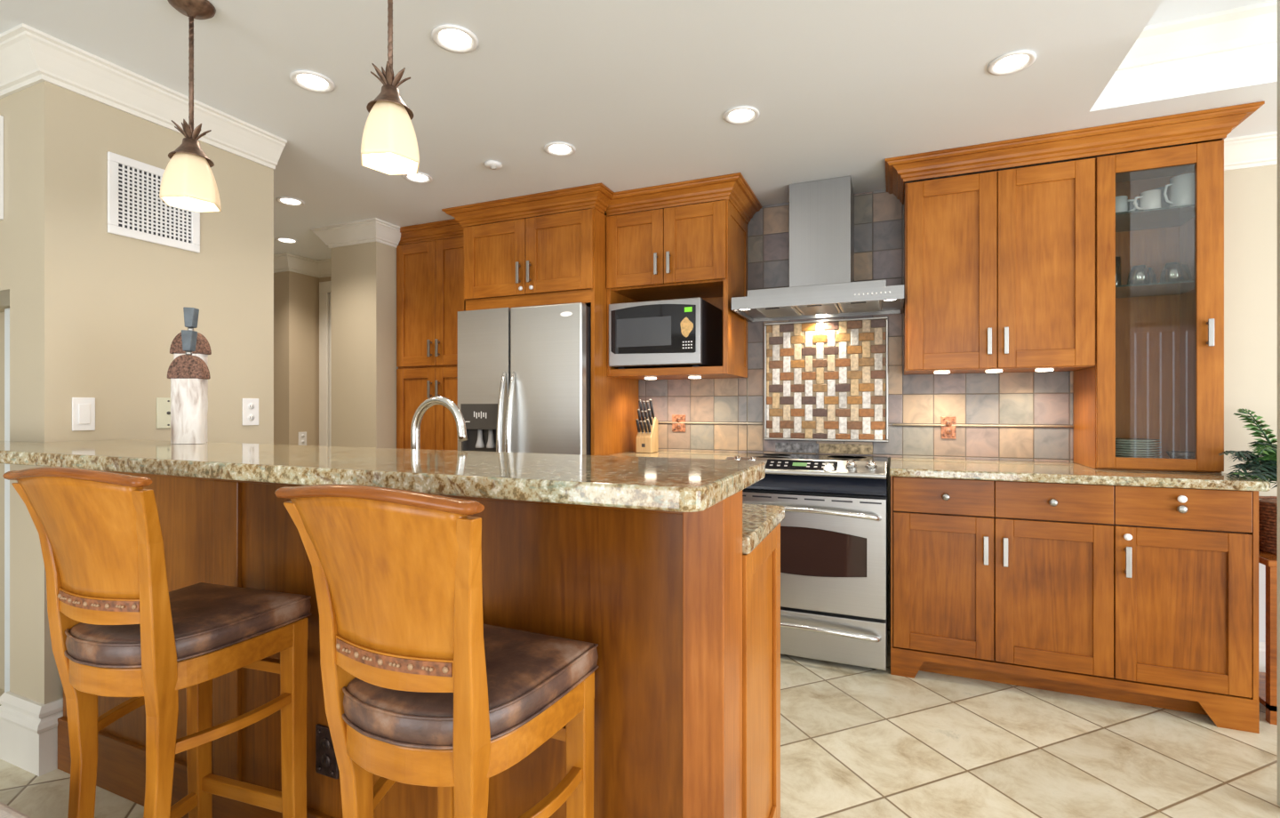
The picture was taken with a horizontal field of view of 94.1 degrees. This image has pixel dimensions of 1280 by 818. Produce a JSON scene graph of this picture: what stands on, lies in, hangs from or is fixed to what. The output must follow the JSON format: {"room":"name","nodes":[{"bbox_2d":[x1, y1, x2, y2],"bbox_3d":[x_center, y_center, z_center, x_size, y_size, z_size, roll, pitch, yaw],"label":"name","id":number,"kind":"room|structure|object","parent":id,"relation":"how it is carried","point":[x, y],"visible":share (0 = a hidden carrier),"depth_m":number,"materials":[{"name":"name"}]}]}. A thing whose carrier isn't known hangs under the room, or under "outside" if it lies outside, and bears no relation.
{"room":"kitchen","nodes":[
{"label":"kitchen","id":0,"kind":"room"},
{"bbox_2d":[0,80,273,703],"bbox_3d":[-3.098,-0.003,2.844,2.875,2.345,0.775,0,0,23],"label":"wall","id":1,"kind":"structure","parent":0,"point":[97,313],"depth_m":2.06,"materials":[{"name":"beige paint"}]},
{"bbox_2d":[0,115,3,220],"bbox_3d":[-2.406,-0.820,2.118,0.515,0.350,0.019,0,0,23],"label":"picture frame","id":2,"kind":"object","parent":1,"relation":"attached to","point":[1,116],"visible":1,"depth_m":2.02,"materials":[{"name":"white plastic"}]},
{"bbox_2d":[4,307,9,692],"bbox_3d":[-2.294,0.384,2.286,0.490,1.567,0.065,0,0,23],"label":"door","id":3,"kind":"structure","parent":1,"relation":"in","point":[6,310],"depth_m":2.33,"materials":[{"name":"white paint"}]},
{"bbox_2d":[0,690,63,775],"bbox_3d":[-2.003,1.062,2.024,0.280,0.215,0.180,0,0,23],"label":"baseboard","id":4,"kind":"structure","parent":1,"relation":"attached to","point":[28,728],"depth_m":1.93,"materials":[{"name":"white paint"}]},
{"bbox_2d":[72,397,95,431],"bbox_3d":[-1.882,0.017,2.015,0.010,0.112,0.062,0,0,23],"label":"light switch","id":5,"kind":"object","parent":1,"relation":"attached to","point":[83,408],"visible":1,"depth_m":2.01,"materials":[{"name":"white plastic"}]},
{"bbox_2d":[0,23,287,169],"bbox_3d":[-3.070,-1.117,2.786,2.950,0.115,0.860,0,0,23],"label":"trim","id":6,"kind":"structure","parent":1,"relation":"attached to","point":[29,56],"depth_m":2.06,"materials":[{"name":"white paint"}]},
{"bbox_2d":[107,151,199,252],"bbox_3d":[-1.797,-0.756,2.213,0.012,0.283,0.298,0,0,23],"label":"air vent","id":7,"kind":"object","parent":1,"relation":"in","point":[136,210],"visible":0.8,"depth_m":2.17,"materials":[{"name":"white plastic"}]},
{"bbox_2d":[156,397,171,428],"bbox_3d":[-1.783,0.015,2.250,0.008,0.115,0.075,0,0,23],"label":"jack plate","id":8,"kind":"object","parent":1,"relation":"attached to","point":[163,404],"visible":0.78,"depth_m":2.24,"materials":[{"name":"beige plastic"}]},
{"bbox_2d":[242,398,258,425],"bbox_3d":[-1.660,0.012,2.541,0.008,0.115,0.070,0,0,23],"label":"wall outlet","id":9,"kind":"object","parent":1,"relation":"attached to","point":[250,405],"visible":1,"depth_m":2.54,"materials":[{"name":"white plastic"}]},
{"bbox_2d":[273,271,319,445],"bbox_3d":[-3.165,-0.003,4.918,1.130,2.345,0.260,0,0,23],"label":"wall","id":10,"kind":"structure","parent":0,"point":[296,295],"depth_m":4.64,"materials":[{"name":"beige paint"}]},
{"bbox_2d":[273,252,331,278],"bbox_3d":[-2.786,-1.117,4.710,1.970,0.115,0.345,0,0,23],"label":"trim","id":11,"kind":"structure","parent":10,"relation":"attached to","point":[284,261],"depth_m":4.63,"materials":[{"name":"white paint"}]},
{"bbox_2d":[298,432,306,445],"bbox_3d":[-2.649,0.235,4.677,0.008,0.110,0.070,0,0,23],"label":"hall outlet","id":12,"kind":"object","parent":10,"relation":"attached to","point":[302,436],"visible":0.9,"depth_m":4.67,"materials":[{"name":"white plastic"}]},
{"bbox_2d":[319,276,331,281],"bbox_3d":[-2.695,-0.003,4.925,1.990,2.345,0.120,0,0,23],"label":"wall","id":13,"kind":"structure","parent":0,"point":[328,278],"depth_m":4.79,"materials":[{"name":"beige paint"}]},
{"bbox_2d":[319,280,331,446],"bbox_3d":[-2.207,0.075,4.641,0.810,2.190,0.020,0,0,23],"label":"trim","id":14,"kind":"structure","parent":13,"relation":"attached to","point":[324,287],"depth_m":4.77,"materials":[{"name":"white paint"}]},
{"bbox_2d":[328,292,331,446],"bbox_3d":[-2.190,0.086,4.669,0.676,2.162,0.035,0,0,23],"label":"door","id":15,"kind":"structure","parent":13,"relation":"in","point":[330,293],"depth_m":4.78,"materials":[{"name":"white paint"}]},
{"bbox_2d":[331,241,398,447],"bbox_3d":[-1.717,-0.003,4.173,0.398,2.345,0.700,0,0,23],"label":"wall column","id":16,"kind":"structure","parent":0,"point":[364,276],"depth_m":3.85,"materials":[{"name":"beige paint"}]},
{"bbox_2d":[310,217,400,248],"bbox_3d":[-1.755,-1.117,4.083,0.568,0.115,0.675,0,0,23],"label":"trim","id":17,"kind":"structure","parent":16,"relation":"attached to","point":[374,229],"depth_m":3.80,"materials":[{"name":"white paint"}]},
{"bbox_2d":[0,0,1277,260],"bbox_3d":[-0.548,-1.325,0.884,9.100,0.300,7.400,0,0,23],"label":"ceiling","id":18,"kind":"structure","parent":0,"point":[642,91],"depth_m":2.17,"materials":[{"name":"paint"}]},
{"bbox_2d":[159,0,221,212],"bbox_3d":[-1.299,-0.883,1.725,0.143,0.582,0.146,0,0,23],"label":"pendant lamp","id":19,"kind":"object","parent":18,"relation":"hanging from","point":[188,182],"visible":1,"depth_m":1.71,"materials":[{"name":"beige glass"}]},
{"bbox_2d":[275,237,298,243],"bbox_3d":[-2.455,-1.171,4.143,0.142,0.008,0.142,0,0,23],"label":"recessed light","id":20,"kind":"object","parent":18,"relation":"in","point":[287,240],"visible":1,"depth_m":4.14,"materials":[{"name":"white plastic"}]},
{"bbox_2d":[275,196,304,206],"bbox_3d":[-1.974,-1.171,3.364,0.142,0.008,0.142,0,0,23],"label":"recessed light","id":21,"kind":"object","parent":18,"relation":"in","point":[285,200],"visible":1,"depth_m":3.36,"materials":[{"name":"white plastic"}]},
{"bbox_2d":[289,70,335,92],"bbox_3d":[-1.172,-1.171,2.133,0.142,0.008,0.142,0,0,23],"label":"recessed light","id":22,"kind":"object","parent":18,"relation":"in","point":[312,81],"visible":1,"depth_m":2.13,"materials":[{"name":"white plastic"}]},
{"bbox_2d":[360,0,419,175],"bbox_3d":[-0.612,-0.887,1.460,0.143,0.574,0.146,0,0,23],"label":"pendant lamp","id":23,"kind":"object","parent":18,"relation":"hanging from","point":[389,143],"visible":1,"depth_m":1.43,"materials":[{"name":"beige glass"}]},
{"bbox_2d":[402,171,432,183],"bbox_3d":[-1.126,-1.171,3.016,0.142,0.008,0.142,0,0,23],"label":"recessed light","id":24,"kind":"object","parent":18,"relation":"in","point":[420,177],"visible":0.88,"depth_m":3.02,"materials":[{"name":"white plastic"}]},
{"bbox_2d":[431,24,478,53],"bbox_3d":[-0.586,-1.171,1.888,0.142,0.008,0.142,0,0,23],"label":"recessed light","id":25,"kind":"object","parent":18,"relation":"in","point":[454,38],"visible":1,"depth_m":1.88,"materials":[{"name":"white plastic"}]},
{"bbox_2d":[484,160,502,169],"bbox_3d":[-0.702,-1.161,2.852,0.080,0.025,0.080,0,0,23],"label":"smoke detector","id":26,"kind":"object","parent":18,"relation":"attached to","point":[492,164],"visible":1,"depth_m":2.83,"materials":[{"name":"white plastic"}]},
{"bbox_2d":[544,141,575,156],"bbox_3d":[-0.361,-1.171,2.688,0.142,0.008,0.142,0,0,23],"label":"recessed light","id":27,"kind":"object","parent":18,"relation":"in","point":[558,148],"visible":1,"depth_m":2.68,"materials":[{"name":"white plastic"}]},
{"bbox_2d":[723,105,759,124],"bbox_3d":[0.405,-1.171,2.378,0.142,0.008,0.142,0,0,23],"label":"recessed light","id":28,"kind":"object","parent":18,"relation":"in","point":[740,115],"visible":1,"depth_m":2.37,"materials":[{"name":"white plastic"}]},
{"bbox_2d":[987,49,1036,75],"bbox_3d":[1.259,-1.171,2.018,0.142,0.008,0.142,0,0,23],"label":"recessed light","id":29,"kind":"object","parent":18,"relation":"in","point":[1014,61],"visible":1,"depth_m":2.02,"materials":[{"name":"white plastic"}]},
{"bbox_2d":[1116,0,1277,71],"bbox_3d":[2.000,-1.365,-0.925,2.975,0.100,5.860,0,0,23],"label":"skylight","id":30,"kind":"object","parent":18,"relation":"attached to","point":[1255,25],"depth_m":2.17,"materials":[{"name":"white glass"}]},
{"bbox_2d":[0,626,1279,817],"bbox_3d":[-0.548,1.220,0.884,9.100,0.100,7.400,0,0,23],"label":"floor","id":31,"kind":"structure","parent":0,"point":[857,741],"depth_m":2.01,"materials":[{"name":"tile"}]},
{"bbox_2d":[0,801,31,817],"bbox_3d":[-1.548,0.946,0.960,1.000,0.449,0.558,0,0,23],"label":"ottoman","id":32,"kind":"object","parent":31,"relation":"on","point":[6,811],"visible":1,"depth_m":1.06,"materials":[{"name":"fabric"}]},
{"bbox_2d":[2,466,311,817],"bbox_3d":[-1.015,0.639,1.282,0.392,1.062,0.410,0,0,18],"label":"bar stool","id":33,"kind":"object","parent":31,"relation":"on","point":[117,628],"visible":1,"depth_m":1.18,"materials":[{"name":"brown wood"}]},
{"bbox_2d":[65,582,311,664],"bbox_3d":[-1.006,0.462,1.309,0.355,0.064,0.350,0,0,18],"label":"seat cushion","id":34,"kind":"object","parent":33,"relation":"on","point":[210,620],"depth_m":1.22,"materials":[{"name":"brown leather"}]},
{"bbox_2d":[57,470,780,817],"bbox_3d":[-0.764,0.656,1.744,2.230,1.028,0.537,0,0,23],"label":"kitchen island","id":35,"kind":"object","parent":31,"relation":"on","point":[684,624],"visible":0.52,"depth_m":1.23,"materials":[{"name":"brown wood"}]},
{"bbox_2d":[315,723,339,779],"bbox_3d":[-0.773,0.845,1.469,0.075,0.120,0.012,0,0,23],"label":"island outlet","id":36,"kind":"object","parent":35,"relation":"attached to","point":[326,764],"visible":0.89,"depth_m":1.47,"materials":[{"name":"brown metal"}]},
{"bbox_2d":[0,439,765,511],"bbox_3d":[-1.122,0.124,1.564,2.812,0.034,0.467,0,0,23],"label":"island countertop","id":37,"kind":"structure","parent":35,"relation":"on","point":[679,484],"depth_m":1.14,"materials":[{"name":"beige stone"}]},
{"bbox_2d":[167,329,210,443],"bbox_3d":[-1.389,-0.068,1.833,0.108,0.348,0.045,0,0,-1],"label":"statuette","id":38,"kind":"object","parent":37,"relation":"on","point":[188,373],"visible":1,"depth_m":1.81,"materials":[{"name":"white stone"}]},
{"bbox_2d":[169,306,211,441],"bbox_3d":[-1.440,-0.109,1.910,0.108,0.431,0.045,0,0,-1],"label":"statuette","id":39,"kind":"object","parent":37,"relation":"on","point":[203,348],"visible":0.26,"depth_m":1.90,"materials":[{"name":"white stone"}]},
{"bbox_2d":[742,503,784,553],"bbox_3d":[-0.725,0.276,1.828,2.236,0.035,0.427,0,0,23],"label":"island countertop","id":40,"kind":"structure","parent":35,"relation":"on","point":[758,521],"depth_m":1.39,"materials":[{"name":"beige stone"}]},
{"bbox_2d":[410,396,467,448],"bbox_3d":[-0.590,0.110,1.728,0.216,0.294,0.056,0,0,23],"label":"faucet","id":41,"kind":"object","parent":40,"relation":"on","point":[457,413],"visible":0.71,"depth_m":1.72,"materials":[{"name":"silver metal"}]},
{"bbox_2d":[396,218,463,450],"bbox_3d":[-1.211,-0.002,4.010,0.658,2.343,0.564,0,0,23],"label":"pantry cabinet","id":42,"kind":"object","parent":31,"relation":"on","point":[429,256],"visible":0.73,"depth_m":3.81,"materials":[{"name":"brown wood"}]},
{"bbox_2d":[274,483,598,817],"bbox_3d":[-0.323,0.639,1.016,0.392,1.062,0.410,0,0,24],"label":"bar stool","id":43,"kind":"object","parent":31,"relation":"on","point":[418,689],"visible":1,"depth_m":0.88,"materials":[{"name":"brown wood"}]},
{"bbox_2d":[343,624,598,745],"bbox_3d":[-0.312,0.462,1.042,0.355,0.064,0.350,0,0,24],"label":"seat cushion","id":44,"kind":"object","parent":43,"relation":"on","point":[530,675],"depth_m":0.92,"materials":[{"name":"brown leather"}]},
{"bbox_2d":[457,302,591,455],"bbox_3d":[-0.564,0.304,3.547,0.810,1.732,0.750,0,0,23],"label":"refrigerator","id":45,"kind":"object","parent":31,"relation":"on","point":[524,372],"visible":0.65,"depth_m":3.24,"materials":[{"name":"grey metal"}]},
{"bbox_2d":[441,182,638,455],"bbox_3d":[-0.545,-0.002,3.612,1.046,2.343,0.695,0,0,23],"label":"tall cabinet","id":46,"kind":"object","parent":31,"relation":"on","point":[559,258],"visible":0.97,"depth_m":3.32,"materials":[{"name":"brown wood"}]},
{"bbox_2d":[726,452,887,670],"bbox_3d":[0.843,0.700,3.005,0.753,0.940,0.700,0,0,23],"label":"range","id":47,"kind":"object","parent":31,"relation":"on","point":[834,526],"visible":0.77,"depth_m":2.70,"materials":[{"name":"silver metal"}]},
{"bbox_2d":[792,462,807,465],"bbox_3d":[0.750,0.260,2.798,0.065,0.014,0.030,0,0,23],"label":"clock","id":48,"kind":"object","parent":47,"relation":"on","point":[793,463],"depth_m":2.80,"materials":[{"name":"green"}]},
{"bbox_2d":[734,452,887,467],"bbox_3d":[0.881,0.260,3.094,0.753,0.017,0.505,0,0,23],"label":"cooktop","id":49,"kind":"object","parent":47,"relation":"in","point":[774,455],"depth_m":3.14,"materials":[{"name":"silver glass"}]},
{"bbox_2d":[890,476,1259,733],"bbox_3d":[1.782,0.732,2.653,1.224,0.876,0.641,0,0,23],"label":"base cabinet","id":50,"kind":"object","parent":31,"relation":"on","point":[1147,596],"visible":0.99,"depth_m":2.36,"materials":[{"name":"brown wood"}]},
{"bbox_2d":[889,456,1270,491],"bbox_3d":[1.790,0.276,2.645,1.252,0.035,0.649,0,0,23],"label":"countertop","id":51,"kind":"structure","parent":50,"relation":"on","point":[955,468],"depth_m":2.42,"materials":[{"name":"beige stone"}]},
{"bbox_2d":[1072,139,1223,472],"bbox_3d":[2.204,-0.411,2.611,0.418,1.337,0.389,0,0,23],"label":"cabinet","id":52,"kind":"object","parent":51,"relation":"on","point":[1157,372],"visible":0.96,"depth_m":2.58,"materials":[{"name":"brown wood"}]},
{"bbox_2d":[1115,256,1121,285],"bbox_3d":[2.090,-0.598,2.633,0.060,0.139,0.060,0,0,23],"label":"tumbler","id":53,"kind":"object","parent":52,"relation":"on","point":[1118,259],"visible":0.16,"depth_m":2.61,"materials":[{"name":"clear glass"}]},
{"bbox_2d":[1115,195,1137,212],"bbox_3d":[2.105,-0.880,2.604,0.103,0.084,0.072,0,0,23],"label":"mug","id":54,"kind":"object","parent":52,"relation":"on","point":[1121,201],"visible":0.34,"depth_m":2.58,"materials":[{"name":"white ceramic"}]},
{"bbox_2d":[1128,199,1139,210],"bbox_3d":[2.154,-0.873,2.605,0.052,0.069,0.052,0,0,23],"label":"mug","id":55,"kind":"object","parent":52,"relation":"on","point":[1131,205],"visible":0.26,"depth_m":2.59,"materials":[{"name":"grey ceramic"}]},
{"bbox_2d":[1127,264,1151,284],"bbox_3d":[2.148,-0.573,2.565,0.084,0.090,0.084,0,0,23],"label":"drinking glass","id":56,"kind":"object","parent":52,"relation":"on","point":[1143,268],"visible":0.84,"depth_m":2.55,"materials":[{"name":"clear glass"}]},
{"bbox_2d":[1134,267,1157,284],"bbox_3d":[2.217,-0.573,2.611,0.084,0.090,0.084,0,0,23],"label":"drinking glass","id":57,"kind":"object","parent":52,"relation":"on","point":[1151,270],"visible":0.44,"depth_m":2.60,"materials":[{"name":"white"}]},
{"bbox_2d":[1133,189,1160,209],"bbox_3d":[2.171,-0.882,2.555,0.101,0.089,0.070,0,0,23],"label":"mug","id":58,"kind":"object","parent":52,"relation":"on","point":[1149,199],"visible":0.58,"depth_m":2.52,"materials":[{"name":"white ceramic"}]},
{"bbox_2d":[1115,280,1194,298],"bbox_3d":[2.213,-0.523,2.631,0.380,0.008,0.314,0,0,23],"label":"shelf","id":59,"kind":"object","parent":52,"relation":"attached to","point":[1178,289],"depth_m":2.60,"materials":[{"name":"clear glass"}]},
{"bbox_2d":[1115,204,1194,231],"bbox_3d":[2.213,-0.833,2.631,0.380,0.008,0.314,0,0,23],"label":"shelf","id":60,"kind":"object","parent":52,"relation":"attached to","point":[1174,218],"depth_m":2.60,"materials":[{"name":"clear glass"}]},
{"bbox_2d":[1153,185,1169,207],"bbox_3d":[2.274,-0.900,2.620,0.115,0.124,0.084,0,0,23],"label":"jug","id":61,"kind":"object","parent":52,"relation":"on","point":[1164,204],"visible":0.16,"depth_m":2.58,"materials":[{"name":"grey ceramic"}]},
{"bbox_2d":[1159,261,1185,282],"bbox_3d":[2.245,-0.573,2.513,0.084,0.090,0.084,0,0,23],"label":"drinking glass","id":62,"kind":"object","parent":52,"relation":"on","point":[1177,264],"visible":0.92,"depth_m":2.50,"materials":[{"name":"white"}]},
{"bbox_2d":[1163,172,1194,207],"bbox_3d":[2.272,-0.905,2.492,0.114,0.134,0.092,0,0,-27],"label":"mug","id":63,"kind":"object","parent":52,"relation":"on","point":[1182,186],"visible":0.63,"depth_m":2.47,"materials":[{"name":"white ceramic"}]},
{"bbox_2d":[1168,264,1191,281],"bbox_3d":[2.319,-0.573,2.557,0.084,0.090,0.084,0,0,23],"label":"drinking glass","id":64,"kind":"object","parent":52,"relation":"on","point":[1186,268],"visible":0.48,"depth_m":2.54,"materials":[{"name":"white"}]},
{"bbox_2d":[1166,450,1194,458],"bbox_3d":[2.296,0.204,2.523,0.104,0.046,0.104,0,0,23],"label":"bowl","id":65,"kind":"object","parent":52,"relation":"in","point":[1172,454],"visible":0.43,"depth_m":2.50,"materials":[{"name":"clear glass"}]},
{"bbox_2d":[1258,549,1277,725],"bbox_3d":[2.576,0.865,2.307,0.380,0.610,0.380,0,0,23],"label":"plant stand","id":66,"kind":"object","parent":31,"relation":"on","point":[1268,680],"visible":0.41,"depth_m":2.21,"materials":[{"name":"brown wood"}]},
{"bbox_2d":[1258,496,1277,554],"bbox_3d":[2.576,0.460,2.307,0.336,0.200,0.332,0,0,23],"label":"wicker basket","id":67,"kind":"object","parent":66,"relation":"on","point":[1268,505],"visible":0.52,"depth_m":2.31,"materials":[{"name":"brown wicker"}]},
{"bbox_2d":[1218,408,1277,488],"bbox_3d":[2.530,0.154,2.252,0.526,0.317,0.499,0,0,35],"label":"potted palm","id":68,"kind":"object","parent":67,"relation":"in","point":[1265,468],"visible":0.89,"depth_m":2.29,"materials":[{"name":"green plant"}]},
{"bbox_2d":[1258,671,1277,711],"bbox_3d":[2.576,1.110,2.307,0.360,0.020,0.360,0,0,23],"label":"shelf","id":69,"kind":"object","parent":66,"relation":"attached to","point":[1270,705],"depth_m":2.28,"materials":[{"name":"brown wood"}]},
{"bbox_2d":[1277,0,1279,807],"bbox_3d":[1.917,-0.122,1.718,0.093,2.585,0.060,0,0,23],"label":"trim","id":70,"kind":"structure","parent":31,"relation":"on","point":[1278,1],"depth_m":1.75,"materials":[{"name":"grey paint"}]},
{"bbox_3d":[0.185,0.732,3.332,0.684,0.876,0.639,0,0,23],"label":"base cabinet","id":71,"kind":"object","parent":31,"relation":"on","visible":0},
{"bbox_2d":[609,450,743,459],"bbox_3d":[0.185,0.276,3.327,0.688,0.035,0.649,0,0,23],"label":"countertop","id":72,"kind":"structure","parent":71,"relation":"on","point":[660,453],"depth_m":3.36,"materials":[{"name":"beige stone"}]},
{"bbox_2d":[636,416,658,453],"bbox_3d":[0.043,0.153,3.544,0.096,0.208,0.122,0,0,23],"label":"knife block","id":73,"kind":"object","parent":72,"relation":"on","point":[647,442],"visible":0.84,"depth_m":3.50,"materials":[{"name":"brown wood"}]},
{"bbox_2d":[648,408,652,425],"bbox_3d":[0.063,0.065,3.504,0.017,0.130,0.067,0,0,23],"label":"knife","id":74,"kind":"object","parent":73,"relation":"in","point":[649,410],"visible":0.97,"depth_m":3.49,"materials":[{"name":"black plastic"}]},
{"bbox_2d":[648,399,654,418],"bbox_3d":[0.073,0.015,3.526,0.017,0.146,0.074,0,0,23],"label":"knife","id":75,"kind":"object","parent":73,"relation":"in","point":[650,400],"visible":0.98,"depth_m":3.52,"materials":[{"name":"black plastic"}]},
{"bbox_2d":[641,164,1277,627],"bbox_3d":[2.342,-0.003,2.830,5.300,2.345,0.120,0,0,23],"label":"wall","id":76,"kind":"structure","parent":0,"point":[1250,194],"depth_m":2.62,"materials":[{"name":"beige paint"}]},
{"bbox_2d":[605,172,762,380],"bbox_3d":[0.246,-0.673,3.357,0.780,1.000,0.545,0,0,23],"label":"upper cabinet","id":77,"kind":"object","parent":76,"relation":"attached to","point":[697,250],"visible":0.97,"depth_m":3.20,"materials":[{"name":"brown wood"}]},
{"bbox_2d":[608,296,721,368],"bbox_3d":[0.153,-0.404,3.409,0.536,0.362,0.443,0,0,23],"label":"microwave","id":78,"kind":"object","parent":77,"relation":"in","point":[687,332],"visible":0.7,"depth_m":3.21,"materials":[{"name":"silver plastic"}]},
{"bbox_2d":[731,176,903,321],"bbox_3d":[0.928,-0.840,3.094,0.805,0.669,0.476,0,0,23],"label":"range hood","id":79,"kind":"object","parent":76,"relation":"attached to","point":[822,284],"visible":1,"depth_m":3.03,"materials":[{"name":"metal"}]},
{"bbox_2d":[638,189,1072,462],"bbox_3d":[1.039,-0.458,3.312,2.273,1.432,0.010,0,0,23],"label":"backsplash","id":80,"kind":"structure","parent":76,"relation":"attached to","point":[1038,397],"depth_m":3.18,"materials":[{"name":"tile"}]},
{"bbox_2d":[672,414,685,431],"bbox_3d":[0.236,0.086,3.641,0.085,0.105,0.012,0,0,23],"label":"outlet","id":81,"kind":"object","parent":80,"relation":"attached to","point":[676,418],"visible":1,"depth_m":3.64,"materials":[{"name":"orange plastic"}]},
{"bbox_2d":[658,421,761,423],"bbox_3d":[0.345,0.084,3.596,0.774,0.010,0.010,0,0,23],"label":"rail","id":82,"kind":"object","parent":80,"relation":"attached to","point":[659,421],"visible":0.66,"depth_m":3.55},
{"bbox_2d":[775,442,872,454],"bbox_3d":[1.016,0.218,3.315,0.520,0.053,0.004,0,0,23],"label":"stone strip","id":83,"kind":"object","parent":80,"relation":"attached to","point":[790,447],"visible":1,"depth_m":3.31,"materials":[{"name":"beige stone"}]},
{"bbox_2d":[763,316,887,442],"bbox_3d":[1.020,-0.158,3.305,0.661,0.672,0.018,0,0,23],"label":"mosaic panel","id":84,"kind":"object","parent":80,"relation":"attached to","point":[824,380],"visible":1,"depth_m":3.30,"materials":[{"name":"tile"}]},
{"bbox_2d":[941,416,955,438],"bbox_3d":[1.589,0.095,3.067,0.068,0.115,0.012,0,0,23],"label":"outlet","id":85,"kind":"object","parent":80,"relation":"attached to","point":[948,431],"visible":1,"depth_m":3.06,"materials":[{"name":"orange metal"}]},
{"bbox_2d":[892,424,1073,427],"bbox_3d":[1.714,0.084,3.015,0.799,0.010,0.010,0,0,23],"label":"rail","id":86,"kind":"object","parent":80,"relation":"attached to","point":[958,425],"visible":1,"depth_m":2.99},
{"bbox_2d":[904,157,1095,374],"bbox_3d":[1.668,-0.626,2.838,0.742,0.907,0.389,0,0,23],"label":"upper cabinet","id":87,"kind":"object","parent":76,"relation":"attached to","point":[999,266],"visible":1,"depth_m":2.68,"materials":[{"name":"brown wood"}]},
{"bbox_2d":[934,370,950,373],"bbox_3d":[1.468,-0.177,2.897,0.068,0.009,0.068,0,0,23],"label":"puck light","id":88,"kind":"object","parent":87,"relation":"attached to","point":[935,372],"depth_m":2.87,"materials":[{"name":"beige plastic"}]},
{"bbox_2d":[985,369,1002,372],"bbox_3d":[1.671,-0.177,2.811,0.068,0.009,0.068,0,0,23],"label":"puck light","id":89,"kind":"object","parent":87,"relation":"attached to","point":[987,371],"depth_m":2.79,"materials":[{"name":"beige plastic"}]},
{"bbox_2d":[1035,368,1053,371],"bbox_3d":[1.855,-0.177,2.732,0.068,0.009,0.068,0,0,23],"label":"puck light","id":90,"kind":"object","parent":87,"relation":"attached to","point":[1036,370],"depth_m":2.72,"materials":[{"name":"beige plastic"}]},
{"bbox_2d":[885,101,1264,204],"bbox_3d":[1.850,-1.127,2.732,1.338,0.091,0.440,0,0,23],"label":"crown molding","id":91,"kind":"structure","parent":87,"relation":"attached to","point":[1213,124],"depth_m":2.55,"materials":[{"name":"brown wood"}]},
{"bbox_2d":[1224,131,1277,170],"bbox_3d":[3.602,-1.117,2.184,2.455,0.115,0.085,0,0,23],"label":"trim","id":92,"kind":"structure","parent":76,"relation":"attached to","point":[1254,150],"depth_m":2.58,"materials":[{"name":"white paint"}]},
{"bbox_2d":[1258,562,1265,641],"bbox_3d":[3.624,0.807,2.215,2.460,0.515,0.010,0,0,23],"label":"trim","id":93,"kind":"structure","parent":76,"relation":"attached to","point":[1261,567],"depth_m":2.60,"materials":[{"name":"white paint"}]},
{"bbox_2d":[1258,640,1265,671],"bbox_3d":[3.617,1.092,2.200,2.440,0.155,0.022,0,0,23],"label":"baseboard","id":94,"kind":"structure","parent":76,"relation":"attached to","point":[1261,644],"depth_m":2.58,"materials":[{"name":"white paint"}]},
{"bbox_3d":[2.162,0.222,2.624,0.196,0.011,0.196,0,0,23],"label":"plate","id":95,"kind":"object","parent":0,"visible":0},
{"bbox_2d":[1115,455,1160,457],"bbox_3d":[2.166,0.211,2.622,0.196,0.011,0.196,0,0,23],"label":"plate","id":96,"kind":"object","parent":95,"relation":"on","point":[1116,455],"visible":0.19,"depth_m":2.59,"materials":[{"name":"white ceramic"}]},
{"bbox_2d":[1115,453,1159,456],"bbox_3d":[2.162,0.201,2.624,0.196,0.011,0.196,0,0,23],"label":"plate","id":97,"kind":"object","parent":96,"relation":"on","point":[1116,454],"visible":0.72,"depth_m":2.57,"materials":[{"name":"white ceramic"}]},
{"bbox_2d":[1115,450,1161,454],"bbox_3d":[2.166,0.190,2.622,0.196,0.011,0.196,0,0,23],"label":"plate","id":98,"kind":"object","parent":97,"relation":"on","point":[1116,452],"visible":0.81,"depth_m":2.57,"materials":[{"name":"white ceramic"}]},
{"bbox_2d":[1115,448,1159,451],"bbox_3d":[2.162,0.179,2.624,0.196,0.011,0.196,0,0,23],"label":"plate","id":99,"kind":"object","parent":98,"relation":"on","point":[1116,449],"visible":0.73,"depth_m":2.57,"materials":[{"name":"white ceramic"}]},
{"bbox_2d":[1115,446,1160,449],"bbox_3d":[2.166,0.169,2.622,0.196,0.011,0.196,0,0,23],"label":"plate","id":100,"kind":"object","parent":99,"relation":"on","point":[1117,447],"visible":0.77,"depth_m":2.56,"materials":[{"name":"white ceramic"}]},
{"bbox_2d":[1115,443,1159,447],"bbox_3d":[2.162,0.159,2.624,0.196,0.011,0.196,0,0,23],"label":"plate","id":101,"kind":"object","parent":100,"relation":"on","point":[1116,444],"visible":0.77,"depth_m":2.56,"materials":[{"name":"white ceramic"}]},
{"bbox_2d":[1115,440,1161,444],"bbox_3d":[2.166,0.148,2.622,0.196,0.011,0.196,0,0,23],"label":"plate","id":102,"kind":"object","parent":101,"relation":"on","point":[1116,442],"visible":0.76,"depth_m":2.57,"materials":[{"name":"white ceramic"}]},
{"bbox_2d":[1115,438,1159,441],"bbox_3d":[2.162,0.138,2.624,0.196,0.011,0.196,0,0,23],"label":"plate","id":103,"kind":"object","parent":102,"relation":"on","point":[1116,439],"visible":0.82,"depth_m":2.59,"materials":[{"name":"white ceramic"}]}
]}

